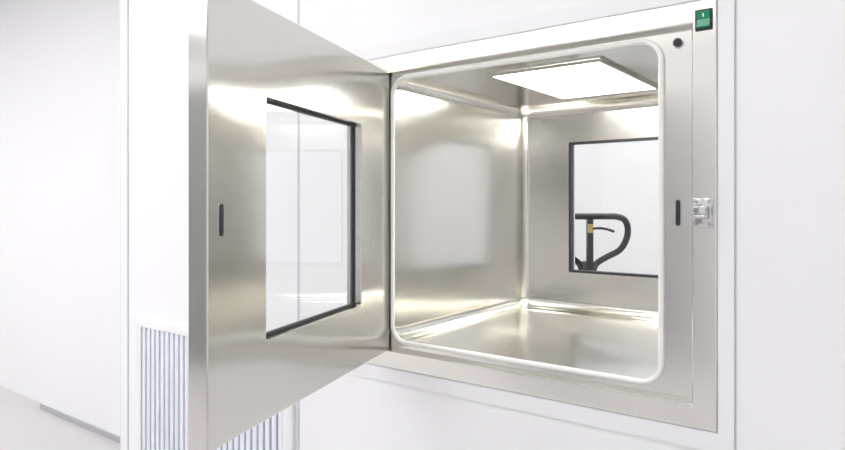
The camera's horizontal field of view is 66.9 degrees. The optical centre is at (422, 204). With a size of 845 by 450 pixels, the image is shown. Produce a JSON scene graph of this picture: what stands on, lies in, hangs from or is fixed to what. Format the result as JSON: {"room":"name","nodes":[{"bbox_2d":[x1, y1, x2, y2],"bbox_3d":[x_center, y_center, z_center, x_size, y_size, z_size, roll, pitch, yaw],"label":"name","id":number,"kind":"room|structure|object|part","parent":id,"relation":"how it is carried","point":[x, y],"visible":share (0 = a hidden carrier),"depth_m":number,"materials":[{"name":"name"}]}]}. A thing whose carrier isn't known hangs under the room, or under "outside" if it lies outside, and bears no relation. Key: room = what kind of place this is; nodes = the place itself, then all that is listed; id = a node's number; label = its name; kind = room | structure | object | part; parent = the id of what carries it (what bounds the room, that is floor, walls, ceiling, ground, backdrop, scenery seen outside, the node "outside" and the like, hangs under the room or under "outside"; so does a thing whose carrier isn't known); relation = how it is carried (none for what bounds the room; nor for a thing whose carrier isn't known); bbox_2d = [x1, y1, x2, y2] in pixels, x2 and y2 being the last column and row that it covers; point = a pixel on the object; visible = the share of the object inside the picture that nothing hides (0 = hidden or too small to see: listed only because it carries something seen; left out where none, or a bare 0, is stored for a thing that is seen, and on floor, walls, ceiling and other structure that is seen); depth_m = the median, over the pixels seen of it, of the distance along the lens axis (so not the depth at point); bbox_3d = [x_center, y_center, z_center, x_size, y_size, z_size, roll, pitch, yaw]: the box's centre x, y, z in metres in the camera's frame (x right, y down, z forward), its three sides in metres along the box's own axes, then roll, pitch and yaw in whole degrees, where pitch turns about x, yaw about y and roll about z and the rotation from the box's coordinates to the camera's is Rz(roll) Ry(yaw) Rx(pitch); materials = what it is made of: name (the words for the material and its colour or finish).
{"room":"clean room","nodes":[
{"label":"clean room","id":0,"kind":"room"},
{"bbox_2d":[0,0,41,402],"bbox_3d":[-2.983,-0.125,4.593,5.816,2.850,0.050,0,0,37],"label":"wall","id":1,"kind":"structure","parent":0,"point":[20,20],"depth_m":4.39,"materials":[{"name":"white paint"}]},
{"bbox_2d":[0,386,119,449],"bbox_3d":[-1.840,1.325,2.255,10.550,0.050,7.500,0,0,37],"label":"floor","id":2,"kind":"structure","parent":0,"point":[23,425],"depth_m":3.69,"materials":[{"name":"plastic"}]},
{"bbox_2d":[575,213,630,270],"bbox_3d":[0.664,0.666,3.157,0.540,1.268,1.305,0,0,0],"label":"jack","id":3,"kind":"object","parent":2,"relation":"on","point":[589,264],"visible":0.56,"depth_m":2.52,"materials":[{"name":"grey metal"}]},
{"bbox_3d":[0.707,0.098,2.516,0.094,0.024,0.018,0,0,13],"label":"control lever","id":4,"kind":"part","parent":3,"relation":"part of","materials":[{"name":"grey"}]},
{"bbox_2d":[42,0,119,436],"bbox_3d":[-1.550,-0.138,3.455,2.154,2.815,0.049,0,0,37],"label":"wall panel recess","id":5,"kind":"object","parent":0,"point":[81,38],"visible":0.43,"depth_m":3.77,"materials":[{"name":"white paint"}]},
{"bbox_2d":[40,404,119,442],"bbox_3d":[-1.557,1.285,3.454,2.164,0.030,0.059,0,0,37],"label":"baseboard","id":6,"kind":"structure","parent":5,"relation":"attached to","point":[66,417],"depth_m":3.75,"materials":[{"name":"grey"}]},
{"bbox_2d":[129,0,844,449],"bbox_3d":[1.742,-0.125,2.185,4.634,2.850,3.214,0,0,37],"label":"wall","id":7,"kind":"structure","parent":0,"point":[790,54],"depth_m":1.39,"materials":[{"name":"white paint"}]},
{"bbox_2d":[120,0,127,449],"bbox_3d":[-1.060,-0.122,2.275,0.046,2.845,0.004,0,0,37],"label":"trim","id":8,"kind":"structure","parent":7,"relation":"attached to","point":[123,3],"depth_m":2.27,"materials":[{"name":"white"}]},
{"bbox_2d":[128,0,128,449],"bbox_3d":[-1.039,-0.122,2.261,0.004,2.845,0.002,0,0,37],"label":"trim","id":9,"kind":"structure","parent":7,"relation":"attached to","point":[128,0],"depth_m":2.26,"materials":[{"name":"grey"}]},
{"bbox_2d":[136,315,295,449],"bbox_3d":[-0.667,0.780,1.973,0.795,0.800,0.016,0,0,37],"label":"air vent","id":10,"kind":"object","parent":7,"relation":"in","point":[161,344],"visible":0.38,"depth_m":2.09,"materials":[{"name":"white metal"}]},
{"bbox_2d":[297,0,298,449],"bbox_3d":[-0.336,-0.122,1.733,0.006,2.845,0.002,0,0,37],"label":"trim","id":11,"kind":"structure","parent":7,"relation":"attached to","point":[297,0],"depth_m":1.73,"materials":[{"name":"grey"}]},
{"bbox_2d":[188,0,717,449],"bbox_3d":[0.192,0.017,1.375,0.834,0.748,1.370,0,0,37],"label":"box","id":12,"kind":"object","parent":7,"relation":"attached to","point":[461,157],"visible":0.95,"depth_m":1.35,"materials":[{"name":"metal"}]},
{"bbox_3d":[-0.208,0.015,1.234,0.034,0.675,0.690,0,0,19],"label":"door","id":13,"kind":"part","parent":12,"relation":"part of","materials":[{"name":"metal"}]},
{"bbox_2d":[487,58,657,98],"bbox_3d":[0.387,-0.306,1.591,0.280,0.005,0.410,0,0,37],"label":"lamp","id":14,"kind":"object","parent":12,"relation":"attached to","point":[587,77],"depth_m":1.54,"materials":[{"name":"plastic"}]},
{"bbox_3d":[0.486,0.014,1.109,0.033,0.052,0.003,0,0,37],"label":"strike latch plate","id":15,"kind":"part","parent":12,"relation":"part of","materials":[{"name":"silver metal"}]},
{"bbox_2d":[695,8,712,30],"bbox_3d":[0.487,-0.321,1.108,0.028,0.036,0.004,0,0,37],"label":"switch","id":16,"kind":"object","parent":12,"relation":"attached to","point":[703,16],"depth_m":1.10,"materials":[{"name":"teal plastic"}]},
{"bbox_2d":[348,0,734,449],"bbox_3d":[0.170,0.018,1.353,0.896,0.816,0.004,0,0,37],"label":"trim","id":17,"kind":"structure","parent":7,"relation":"attached to","point":[724,439],"depth_m":1.18,"materials":[{"name":"white"}]},
{"bbox_2d":[735,0,735,449],"bbox_3d":[0.530,-0.122,1.084,0.002,2.845,0.002,0,0,37],"label":"trim","id":18,"kind":"structure","parent":7,"relation":"attached to","point":[735,0],"depth_m":1.08,"materials":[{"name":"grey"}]},
{"bbox_2d":[575,140,657,274],"bbox_3d":[2.741,-0.125,3.475,4.684,2.850,0.050,0,0,37],"label":"wall","id":19,"kind":"structure","parent":0,"point":[621,178],"depth_m":4.47,"materials":[{"name":"white paint"}]}
]}

